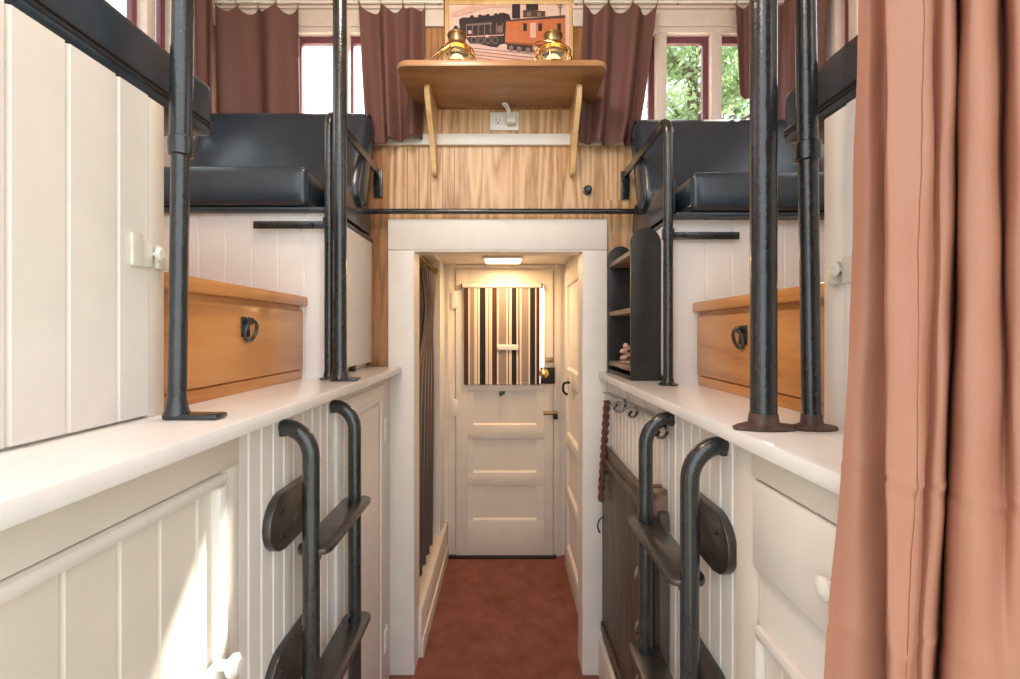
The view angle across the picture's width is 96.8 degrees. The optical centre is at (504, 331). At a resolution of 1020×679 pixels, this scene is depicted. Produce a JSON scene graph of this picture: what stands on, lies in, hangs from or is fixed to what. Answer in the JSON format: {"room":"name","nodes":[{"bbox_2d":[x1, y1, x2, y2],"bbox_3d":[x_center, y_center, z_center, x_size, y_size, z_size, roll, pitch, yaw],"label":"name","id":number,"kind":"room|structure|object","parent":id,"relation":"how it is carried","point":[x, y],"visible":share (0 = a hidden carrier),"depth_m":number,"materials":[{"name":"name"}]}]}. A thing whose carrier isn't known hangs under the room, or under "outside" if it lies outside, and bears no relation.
{"room":"train caboose interior","nodes":[
{"label":"train caboose interior","id":0,"kind":"room"},
{"bbox_2d":[164,0,215,166],"bbox_3d":[-1.390,0.018,1.560,0.060,3.133,3.320,0,0,0],"label":"wall","id":1,"kind":"structure","parent":0,"point":[166,156],"depth_m":2.11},
{"bbox_2d":[126,0,169,53],"bbox_3d":[-1.383,-1.140,1.445,0.074,0.600,0.890,0,0,0],"label":"window","id":2,"kind":"structure","parent":1,"relation":"in","point":[152,17],"depth_m":1.74,"materials":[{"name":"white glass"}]},
{"bbox_2d":[216,28,636,371],"bbox_3d":[0.000,0.018,2.152,2.720,3.133,0.045,0,0,0],"label":"wall","id":3,"kind":"structure","parent":0,"point":[486,177],"depth_m":2.13,"materials":[{"name":"brown wood"}]},
{"bbox_2d":[212,1,443,27],"bbox_3d":[-0.823,-1.484,2.110,1.075,0.119,0.028,0,0,0],"label":"trim","id":4,"kind":"structure","parent":3,"relation":"attached to","point":[309,14],"depth_m":2.11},
{"bbox_2d":[215,0,442,4],"bbox_3d":[-0.807,-1.515,2.084,1.045,0.011,0.023,0,0,0],"label":"curtain rod","id":5,"kind":"object","parent":3,"relation":"attached to","point":[218,1],"visible":1,"depth_m":2.07,"materials":[{"name":"white metal"}]},
{"bbox_2d":[213,0,299,112],"bbox_3d":[-1.136,-1.210,2.077,0.373,0.629,0.069,0,0,0],"label":"window curtain","id":6,"kind":"object","parent":5,"relation":"hanging from","point":[257,54],"visible":0.82,"depth_m":2.08,"materials":[{"name":"brown fabric"}]},
{"bbox_2d":[357,0,425,143],"bbox_3d":[-0.517,-1.194,2.067,0.301,0.662,0.076,0,0,0],"label":"window curtain","id":7,"kind":"object","parent":5,"relation":"hanging from","point":[388,38],"visible":0.91,"depth_m":2.07,"materials":[{"name":"brown fabric"}]},
{"bbox_2d":[299,27,360,112],"bbox_3d":[-0.875,-1.165,2.147,0.750,0.530,0.057,0,0,0],"label":"window","id":8,"kind":"structure","parent":3,"relation":"in","point":[308,36],"depth_m":2.15,"materials":[{"name":"white wood"}]},
{"bbox_2d":[367,146,388,365],"bbox_3d":[-0.595,-0.355,2.127,0.100,1.030,0.006,0,0,0],"label":"trim","id":9,"kind":"structure","parent":3,"relation":"attached to","point":[380,155],"depth_m":2.12,"materials":[{"name":"brown wood"}]},
{"bbox_2d":[394,147,454,208],"bbox_3d":[-0.378,-0.715,2.128,0.284,0.310,0.003,0,0,0],"label":"trim","id":10,"kind":"structure","parent":3,"relation":"attached to","point":[394,147],"depth_m":2.13,"materials":[{"name":"brown wood"}]},
{"bbox_2d":[388,219,606,674],"bbox_3d":[-0.034,0.532,2.154,1.012,2.106,0.132,0,0,0],"label":"trim","id":11,"kind":"structure","parent":3,"relation":"attached to","point":[408,239],"depth_m":2.09,"materials":[{"name":"white paint"}]},
{"bbox_2d":[363,205,637,232],"bbox_3d":[-0.025,-0.517,2.072,1.266,0.115,0.055,0,0,0],"label":"bar","id":12,"kind":"object","parent":3,"relation":"attached to","point":[635,208],"visible":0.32,"depth_m":2.05,"materials":[{"name":"black paint"}]},
{"bbox_2d":[398,60,605,176],"bbox_3d":[-0.012,-0.899,1.957,0.840,0.346,0.344,0,0,0],"label":"wall shelf","id":13,"kind":"object","parent":3,"relation":"attached to","point":[434,84],"visible":0.92,"depth_m":1.92,"materials":[{"name":"brown wood"}]},
{"bbox_2d":[428,29,475,59],"bbox_3d":[-0.242,-1.172,1.935,0.242,0.198,0.167,0,0,0],"label":"lantern","id":14,"kind":"object","parent":13,"relation":"on","point":[456,48],"visible":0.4,"depth_m":1.89,"materials":[{"name":"gold metal"}]},
{"bbox_2d":[532,29,572,59],"bbox_3d":[0.203,-1.172,1.935,0.172,0.198,0.167,0,0,0],"label":"lantern","id":15,"kind":"object","parent":13,"relation":"on","point":[553,48],"visible":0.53,"depth_m":1.89,"materials":[{"name":"gold metal"}]},
{"bbox_2d":[376,134,630,145],"bbox_3d":[0.000,-0.899,2.120,1.200,0.052,0.020,0,0,0],"label":"trim","id":16,"kind":"structure","parent":3,"relation":"attached to","point":[442,139],"depth_m":2.11,"materials":[{"name":"white paint"}]},
{"bbox_2d":[426,2,582,109],"bbox_3d":[0.000,-1.296,2.127,0.740,0.503,0.006,0,0,0],"label":"trim","id":17,"kind":"structure","parent":3,"relation":"attached to","point":[435,37],"depth_m":2.12,"materials":[{"name":"brown wood"}]},
{"bbox_2d":[490,112,518,130],"bbox_3d":[-0.002,-0.988,2.124,0.136,0.085,0.012,0,0,0],"label":"wall outlet","id":18,"kind":"object","parent":3,"relation":"attached to","point":[497,119],"visible":0.69,"depth_m":2.12,"materials":[{"name":"white plastic"}]},
{"bbox_2d":[493,117,502,124],"bbox_3d":[-0.033,-0.988,2.120,0.044,0.033,0.004,0,0,0],"label":"socket","id":19,"kind":"object","parent":18,"relation":"attached to","point":[496,120],"depth_m":2.12,"materials":[{"name":"white plastic"}]},
{"bbox_2d":[502,102,515,124],"bbox_3d":[0.022,-1.005,2.088,0.050,0.085,0.075,0,0,28],"label":"plug","id":20,"kind":"object","parent":18,"relation":"attached to","point":[510,118],"visible":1,"depth_m":2.08,"materials":[{"name":"white plastic"}]},
{"bbox_2d":[445,0,572,59],"bbox_3d":[0.019,-1.310,2.116,0.598,0.472,0.016,0,0,0],"label":"framed print","id":21,"kind":"object","parent":3,"relation":"attached to","point":[494,29],"visible":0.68,"depth_m":2.11},
{"bbox_2d":[583,185,591,194],"bbox_3d":[0.386,-0.663,2.112,0.042,0.042,0.037,0,0,0],"label":"peg","id":22,"kind":"object","parent":3,"relation":"attached to","point":[587,190],"visible":1,"depth_m":2.10,"materials":[{"name":"black paint"}]},
{"bbox_2d":[598,636,615,678],"bbox_3d":[0.450,1.492,1.494,0.040,0.185,1.188,0,0,0],"label":"trim","id":23,"kind":"structure","parent":3,"relation":"attached to","point":[605,670],"depth_m":1.99,"materials":[{"name":"white paint"}]},
{"bbox_2d":[606,200,632,365],"bbox_3d":[0.537,-0.230,2.127,0.125,0.780,0.006,0,0,0],"label":"trim","id":24,"kind":"structure","parent":3,"relation":"attached to","point":[619,226],"depth_m":2.12,"materials":[{"name":"brown wood"}]},
{"bbox_2d":[572,3,782,27],"bbox_3d":[0.835,-1.479,2.110,1.050,0.108,0.028,0,0,0],"label":"trim","id":25,"kind":"structure","parent":3,"relation":"attached to","point":[667,14],"depth_m":2.11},
{"bbox_2d":[573,0,784,4],"bbox_3d":[0.823,-1.515,2.084,1.015,0.011,0.023,0,0,0],"label":"curtain rod","id":26,"kind":"object","parent":3,"relation":"attached to","point":[575,1],"visible":0.66,"depth_m":2.07,"materials":[{"name":"white metal"}]},
{"bbox_2d":[579,0,657,146],"bbox_3d":[0.515,-1.192,2.073,0.364,0.668,0.070,0,0,-6],"label":"window curtain","id":27,"kind":"object","parent":26,"relation":"hanging from","point":[623,41],"visible":0.92,"depth_m":2.07,"materials":[{"name":"brown fabric"}]},
{"bbox_2d":[734,0,748,98],"bbox_3d":[1.120,-1.298,2.075,0.134,0.454,0.041,0,0,0],"label":"window curtain","id":28,"kind":"object","parent":26,"relation":"hanging from","point":[742,15],"visible":0.44,"depth_m":2.08,"materials":[{"name":"brown fabric"}]},
{"bbox_2d":[647,27,736,119],"bbox_3d":[0.915,-1.165,2.147,0.730,0.530,0.057,0,0,0],"label":"window","id":29,"kind":"structure","parent":3,"relation":"in","point":[711,40],"depth_m":2.12,"materials":[{"name":"white wood"}]},
{"bbox_2d":[424,255,444,535],"bbox_3d":[-0.460,0.553,2.705,0.060,2.063,1.030,0,0,0],"label":"wall","id":30,"kind":"structure","parent":0,"point":[439,308],"depth_m":3.00,"materials":[{"name":"white paint"}]},
{"bbox_2d":[419,255,437,273],"bbox_3d":[-0.460,-0.405,2.620,0.040,0.039,0.760,0,0,0],"label":"shower rail","id":31,"kind":"object","parent":30,"relation":"attached to","point":[420,257],"visible":0.38,"depth_m":2.74,"materials":[{"name":"gold metal"}]},
{"bbox_2d":[419,255,437,576],"bbox_3d":[-0.463,0.443,2.626,0.044,1.715,0.693,0,0,0],"label":"shower curtain","id":32,"kind":"object","parent":31,"relation":"hanging from","point":[426,351],"visible":0.89,"depth_m":2.60,"materials":[{"name":"fabric"}]},
{"bbox_2d":[419,523,448,657],"bbox_3d":[-0.438,1.468,2.708,0.084,0.235,1.015,0,0,0],"label":"trim","id":33,"kind":"structure","parent":30,"relation":"attached to","point":[433,571],"depth_m":2.54,"materials":[{"name":"beige paint"}]},
{"bbox_2d":[419,265,565,554],"bbox_3d":[0.000,0.553,3.250,2.720,2.063,0.060,0,0,0],"label":"wall","id":34,"kind":"structure","parent":0,"point":[563,267],"depth_m":3.22,"materials":[{"name":"white paint"}]},
{"bbox_2d":[448,554,556,558],"bbox_3d":[-0.020,1.578,3.189,0.760,0.014,0.058,0,0,0],"label":"trim","id":35,"kind":"structure","parent":34,"relation":"attached to","point":[455,556],"depth_m":3.17,"materials":[{"name":"brown metal"}]},
{"bbox_2d":[448,264,560,555],"bbox_3d":[-0.004,0.543,3.209,0.798,2.084,0.022,0,0,0],"label":"trim","id":36,"kind":"structure","parent":34,"relation":"attached to","point":[452,268],"depth_m":3.20,"materials":[{"name":"beige paint"}]},
{"bbox_2d":[452,269,557,554],"bbox_3d":[-0.001,0.565,3.156,0.740,2.011,0.116,0,0,0],"label":"door","id":37,"kind":"structure","parent":34,"relation":"in","point":[504,433],"depth_m":3.18,"materials":[{"name":"beige paint"}]},
{"bbox_2d":[461,283,542,384],"bbox_3d":[-0.023,0.015,3.166,0.568,0.706,0.035,0,0,0],"label":"roller blind","id":38,"kind":"object","parent":37,"relation":"attached to","point":[502,321],"visible":1,"depth_m":3.17,"materials":[{"name":"fabric"}]},
{"bbox_2d":[389,555,598,678],"bbox_3d":[0.000,1.610,1.360,2.900,0.050,3.920,0,0,0],"label":"floor","id":39,"kind":"structure","parent":0,"point":[493,618],"depth_m":2.45,"materials":[{"name":"red carpet"}]},
{"bbox_2d":[0,378,389,678],"bbox_3d":[-0.515,0.887,1.042,0.070,1.395,2.085,0,0,0],"label":"base cabinet","id":40,"kind":"object","parent":39,"relation":"on","point":[167,572],"visible":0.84,"depth_m":0.77,"materials":[{"name":"white paint"}]},
{"bbox_2d":[0,367,401,530],"bbox_3d":[-0.916,0.175,1.044,0.883,0.030,2.088,0,0,0],"label":"ledge","id":41,"kind":"object","parent":40,"relation":"on","point":[38,478],"visible":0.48,"depth_m":0.66,"materials":[{"name":"white paint"}]},
{"bbox_2d":[0,0,166,449],"bbox_3d":[-1.000,-0.140,0.443,0.715,0.600,0.885,0,0,0],"label":"base cabinet","id":42,"kind":"object","parent":41,"relation":"on","point":[83,253],"visible":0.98,"depth_m":0.70,"materials":[{"name":"beige paint"}]},
{"bbox_2d":[4,0,212,135],"bbox_3d":[-1.002,-0.504,0.515,0.685,0.126,1.039,0,0,0],"label":"metal beam","id":43,"kind":"structure","parent":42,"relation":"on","point":[95,28],"depth_m":0.77,"materials":[{"name":"black metal"}]},
{"bbox_2d":[162,0,226,419],"bbox_3d":[-0.573,-0.694,0.834,0.107,1.707,0.066,0,0,0],"label":"pole","id":44,"kind":"object","parent":41,"relation":"on","point":[180,142],"visible":1,"depth_m":0.82,"materials":[{"name":"black metal"}]},
{"bbox_2d":[164,272,307,407],"bbox_3d":[-1.009,0.019,1.224,0.683,0.281,0.669,0,0,0],"label":"drawer","id":45,"kind":"object","parent":41,"relation":"on","point":[241,338],"visible":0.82,"depth_m":1.16,"materials":[{"name":"brown wood"}]},
{"bbox_2d":[164,213,371,377],"bbox_3d":[-0.980,-0.126,1.827,0.740,0.572,0.515,0,0,0],"label":"base panel","id":46,"kind":"object","parent":41,"relation":"on","point":[223,247],"visible":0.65,"depth_m":1.57,"materials":[{"name":"white paint"}]},
{"bbox_2d":[164,113,373,242],"bbox_3d":[-0.966,-0.688,1.812,0.758,0.551,0.576,0,0,0],"label":"seat","id":47,"kind":"object","parent":46,"relation":"on","point":[252,163],"visible":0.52,"depth_m":1.87,"materials":[{"name":"black leather"}]},
{"bbox_2d":[164,166,353,225],"bbox_3d":[-1.006,-0.501,1.777,0.668,0.145,0.506,0,0,0],"label":"seat cushion","id":48,"kind":"object","parent":47,"relation":"on","point":[212,188],"depth_m":1.53,"materials":[{"name":"black leather"}]},
{"bbox_2d":[253,112,382,379],"bbox_3d":[-0.710,-0.301,1.809,0.300,0.921,0.626,0,0,0],"label":"grab rail","id":49,"kind":"object","parent":41,"relation":"on","point":[326,224],"visible":0.73,"depth_m":1.52,"materials":[{"name":"black metal"}]},
{"bbox_2d":[329,0,360,380],"bbox_3d":[-0.536,-0.694,1.490,0.110,1.706,0.095,0,0,0],"label":"pole","id":50,"kind":"object","parent":41,"relation":"on","point":[339,371],"visible":1,"depth_m":1.47,"materials":[{"name":"black metal"}]},
{"bbox_2d":[262,475,301,551],"bbox_3d":[-0.517,0.437,1.105,0.025,0.132,0.240,0,0,0],"label":"board","id":51,"kind":"object","parent":40,"relation":"attached to","point":[282,521],"visible":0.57,"depth_m":1.05,"materials":[{"name":"brown wood"}]},
{"bbox_2d":[265,615,301,678],"bbox_3d":[-0.517,0.800,1.105,0.025,0.132,0.240,0,0,0],"label":"board","id":52,"kind":"object","parent":40,"relation":"attached to","point":[286,661],"visible":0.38,"depth_m":1.08,"materials":[{"name":"brown wood"}]},
{"bbox_2d":[278,400,370,678],"bbox_3d":[-0.476,0.895,1.243,0.115,1.378,0.375,0,0,0],"label":"ladder","id":53,"kind":"object","parent":40,"relation":"attached to","point":[342,652],"visible":0.98,"depth_m":1.19,"materials":[{"name":"black metal"}]},
{"bbox_2d":[607,382,838,678],"bbox_3d":[0.475,0.899,1.322,0.055,1.372,1.526,0,0,2],"label":"base cabinet","id":54,"kind":"object","parent":39,"relation":"on","point":[767,618],"visible":0.5,"depth_m":0.83,"materials":[{"name":"white paint"}]},
{"bbox_2d":[597,447,668,678],"bbox_3d":[0.424,0.917,1.670,0.087,0.925,0.770,0,0,0],"label":"wooden panel","id":55,"kind":"object","parent":54,"relation":"attached to","point":[619,623],"visible":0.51,"depth_m":1.68,"materials":[{"name":"brown wood"}]},
{"bbox_2d":[604,392,674,439],"bbox_3d":[0.457,0.285,1.655,0.026,0.076,0.811,0,0,0],"label":"hook rack","id":56,"kind":"object","parent":54,"relation":"attached to","point":[630,404],"visible":0.84,"depth_m":1.58,"materials":[{"name":"black metal"}]},
{"bbox_2d":[598,400,610,501],"bbox_3d":[0.432,0.516,1.975,0.066,0.437,0.032,0,0,-34],"label":"hanging cord","id":57,"kind":"object","parent":56,"relation":"hanging from","point":[606,408],"visible":0.98,"depth_m":1.97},
{"bbox_2d":[629,411,728,678],"bbox_3d":[0.413,0.903,1.132,0.120,1.362,0.367,0,0,0],"label":"ladder","id":58,"kind":"object","parent":54,"relation":"attached to","point":[679,565],"visible":0.96,"depth_m":1.05,"materials":[{"name":"black metal"}]},
{"bbox_2d":[700,638,725,678],"bbox_3d":[0.458,0.800,1.028,0.025,0.132,0.233,0,0,0],"label":"board","id":59,"kind":"object","parent":54,"relation":"attached to","point":[709,669],"visible":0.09,"depth_m":1.01,"materials":[{"name":"brown wood"}]},
{"bbox_2d":[700,492,736,574],"bbox_3d":[0.458,0.450,1.028,0.025,0.132,0.233,0,0,0],"label":"board","id":60,"kind":"object","parent":54,"relation":"attached to","point":[718,544],"visible":0.56,"depth_m":0.96,"materials":[{"name":"brown wood"}]},
{"bbox_2d":[599,372,843,494],"bbox_3d":[0.894,0.198,1.324,0.928,0.030,1.528,0,0,0],"label":"ledge","id":61,"kind":"object","parent":54,"relation":"on","point":[816,457],"visible":0.32,"depth_m":0.88,"materials":[{"name":"white paint"}]},
{"bbox_2d":[608,227,660,380],"bbox_3d":[0.527,-0.105,1.889,0.111,0.574,0.389,0,0,0],"label":"shelf unit","id":62,"kind":"object","parent":61,"relation":"on","point":[634,274],"visible":1,"depth_m":1.70,"materials":[{"name":"grey paint"}]},
{"bbox_2d":[609,361,629,370],"bbox_3d":[0.527,0.140,1.889,0.103,0.020,0.357,0,0,0],"label":"shelf","id":63,"kind":"object","parent":62,"relation":"attached to","point":[613,365],"depth_m":1.93,"materials":[{"name":"brown wood"}]},
{"bbox_2d":[609,308,629,315],"bbox_3d":[0.527,-0.082,1.889,0.103,0.020,0.357,0,0,0],"label":"shelf","id":64,"kind":"object","parent":62,"relation":"attached to","point":[612,311],"depth_m":1.96,"materials":[{"name":"brown wood"}]},
{"bbox_2d":[609,251,629,267],"bbox_3d":[0.527,-0.302,1.889,0.103,0.020,0.357,0,0,0],"label":"shelf","id":65,"kind":"object","parent":62,"relation":"attached to","point":[623,261],"depth_m":1.93,"materials":[{"name":"brown wood"}]},
{"bbox_2d":[620,343,629,362],"bbox_3d":[0.505,0.089,1.899,0.048,0.084,0.053,0,0,0],"label":"figurine","id":66,"kind":"object","parent":62,"relation":"on","point":[624,358],"visible":0.91,"depth_m":1.89,"materials":[{"name":"pink ceramic"}]},
{"bbox_2d":[620,119,739,385],"bbox_3d":[0.671,-0.284,1.823,0.287,0.934,0.599,0,0,0],"label":"grab rail","id":67,"kind":"object","parent":61,"relation":"on","point":[665,126],"visible":1,"depth_m":1.54,"materials":[{"name":"black metal"}]},
{"bbox_2d":[656,220,823,383],"bbox_3d":[0.968,-0.105,1.839,0.765,0.577,0.491,0,0,0],"label":"base panel","id":68,"kind":"object","parent":61,"relation":"on","point":[703,270],"visible":0.11,"depth_m":1.59,"materials":[{"name":"white paint"}]},
{"bbox_2d":[631,120,823,231],"bbox_3d":[0.955,-0.664,1.812,0.781,0.540,0.576,0,0,0],"label":"seat","id":69,"kind":"object","parent":68,"relation":"on","point":[711,157],"visible":0.54,"depth_m":1.87,"materials":[{"name":"black leather"}]},
{"bbox_2d":[652,172,823,228],"bbox_3d":[0.987,-0.483,1.777,0.706,0.145,0.506,0,0,0],"label":"seat cushion","id":70,"kind":"object","parent":69,"relation":"on","point":[703,194],"depth_m":1.53,"materials":[{"name":"black leather"}]},
{"bbox_2d":[693,282,823,417],"bbox_3d":[0.998,0.040,1.244,0.705,0.286,0.681,0,0,0],"label":"drawer","id":71,"kind":"object","parent":61,"relation":"on","point":[723,323],"visible":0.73,"depth_m":1.28,"materials":[{"name":"brown wood"}]},
{"bbox_2d":[732,0,796,431],"bbox_3d":[0.486,-0.682,0.852,0.102,1.730,0.102,0,0,44],"label":"pole","id":72,"kind":"object","parent":61,"relation":"on","point":[763,416],"visible":1,"depth_m":0.83,"materials":[{"name":"black metal"}]},
{"bbox_2d":[793,0,838,431],"bbox_3d":[0.566,-0.682,0.846,0.111,1.730,0.072,0,0,0],"label":"pole","id":73,"kind":"object","parent":61,"relation":"on","point":[807,153],"visible":1,"depth_m":0.83,"materials":[{"name":"black metal"}]},
{"bbox_2d":[824,98,855,428],"bbox_3d":[0.985,-0.119,0.730,0.747,0.605,0.340,0,0,0],"label":"base cabinet","id":74,"kind":"object","parent":61,"relation":"on","point":[839,127],"visible":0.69,"depth_m":0.86,"materials":[{"name":"beige paint"}]},
{"bbox_2d":[783,34,857,143],"bbox_3d":[0.986,-0.486,0.795,0.717,0.126,0.479,0,0,0],"label":"bench cushion","id":75,"kind":"object","parent":74,"relation":"on","point":[837,76],"visible":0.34,"depth_m":0.87,"materials":[{"name":"black leather"}]},
{"bbox_2d":[419,255,573,264],"bbox_3d":[0.000,-0.503,2.735,2.720,0.050,1.090,0,0,0],"label":"ceiling","id":76,"kind":"structure","parent":0,"point":[446,259],"depth_m":2.99,"materials":[{"name":"white paint"}]},
{"bbox_2d":[482,256,523,263],"bbox_3d":[-0.013,-0.463,2.920,0.260,0.030,0.160,0,0,0],"label":"recessed light","id":77,"kind":"object","parent":76,"relation":"in","point":[488,259],"visible":1,"depth_m":2.86,"materials":[{"name":"white paint"}]},
{"bbox_2d":[485,259,520,263],"bbox_3d":[-0.013,-0.457,2.920,0.224,0.018,0.130,0,0,0],"label":"diffuser","id":78,"kind":"object","parent":77,"relation":"attached to","point":[488,261],"depth_m":2.88,"materials":[{"name":"white plastic"}]},
{"bbox_2d":[820,27,827,171],"bbox_3d":[1.390,0.018,1.560,0.060,3.133,3.320,0,0,0],"label":"wall","id":79,"kind":"structure","parent":0,"point":[822,159],"depth_m":1.94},
{"bbox_2d":[828,0,857,58],"bbox_3d":[1.383,-1.140,1.445,0.074,0.600,0.890,0,0,0],"label":"window","id":80,"kind":"structure","parent":79,"relation":"in","point":[842,14],"depth_m":1.84,"materials":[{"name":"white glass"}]},
{"bbox_3d":[0.850,-0.866,0.525,1.020,0.060,0.060,0,0,0],"label":"curtain rod","id":81,"kind":"object","parent":79,"relation":"attached to","visible":0},
{"bbox_2d":[824,0,1019,678],"bbox_3d":[0.558,0.050,0.524,0.373,1.800,0.075,0,0,4],"label":"door curtain","id":82,"kind":"object","parent":81,"relation":"hanging from","point":[925,583],"visible":1,"depth_m":0.51,"materials":[{"name":"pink fabric"}]},
{"bbox_3d":[0.462,0.553,2.705,0.060,2.063,1.030,0,0,0],"label":"wall","id":83,"kind":"structure","parent":0,"visible":0},
{"bbox_2d":[562,260,577,613],"bbox_3d":[0.390,0.587,2.670,0.084,1.973,0.780,0,0,0],"label":"door","id":84,"kind":"structure","parent":83,"relation":"in","point":[571,275],"depth_m":2.82,"materials":[{"name":"white paint"}]},
{"bbox_2d":[566,255,577,270],"bbox_3d":[0.424,0.568,2.670,0.016,2.035,0.880,0,0,0],"label":"trim","id":85,"kind":"structure","parent":83,"relation":"attached to","point":[575,258],"depth_m":2.79,"materials":[{"name":"white paint"}]},
{"label":"outside","id":86,"kind":"structure","parent":0,"visible":0},
{"label":"ground","id":87,"kind":"structure","parent":86,"visible":0},
{"bbox_2d":[641,46,748,119],"bbox_3d":[2.940,-1.344,7.168,2.589,8.201,2.685,0,0,0],"label":"tree","id":88,"kind":"object","parent":87,"relation":"on","point":[676,62],"visible":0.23,"depth_m":6.70,"materials":[{"name":"green plant"}]},
{"bbox_2d":[722,69,748,119],"bbox_3d":[5.842,-1.919,11.317,3.076,9.351,2.213,0,0,0],"label":"tree","id":89,"kind":"object","parent":87,"relation":"on","point":[741,110],"visible":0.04,"depth_m":11.22,"materials":[{"name":"green plant"}]},
{"bbox_3d":[-1.330,-1.515,1.500,0.060,0.011,1.100,0,0,0],"label":"curtain rod","id":90,"kind":"object","parent":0,"visible":0},
{"bbox_2d":[194,0,211,112],"bbox_3d":[-1.309,-1.220,1.920,0.044,0.609,0.243,0,0,0],"label":"window curtain","id":91,"kind":"object","parent":90,"relation":"hanging from","point":[202,12],"visible":0.47,"depth_m":1.95,"materials":[{"name":"brown fabric"}]},
{"bbox_3d":[1.330,-1.515,1.500,0.060,0.011,1.100,0,0,0],"label":"curtain rod","id":92,"kind":"object","parent":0,"visible":0},
{"bbox_2d":[778,0,827,119],"bbox_3d":[1.265,-1.216,1.947,0.057,0.620,0.254,0,0,-24],"label":"window curtain","id":93,"kind":"object","parent":92,"relation":"hanging from","point":[786,67],"visible":0.43,"depth_m":1.98,"materials":[{"name":"brown fabric"}]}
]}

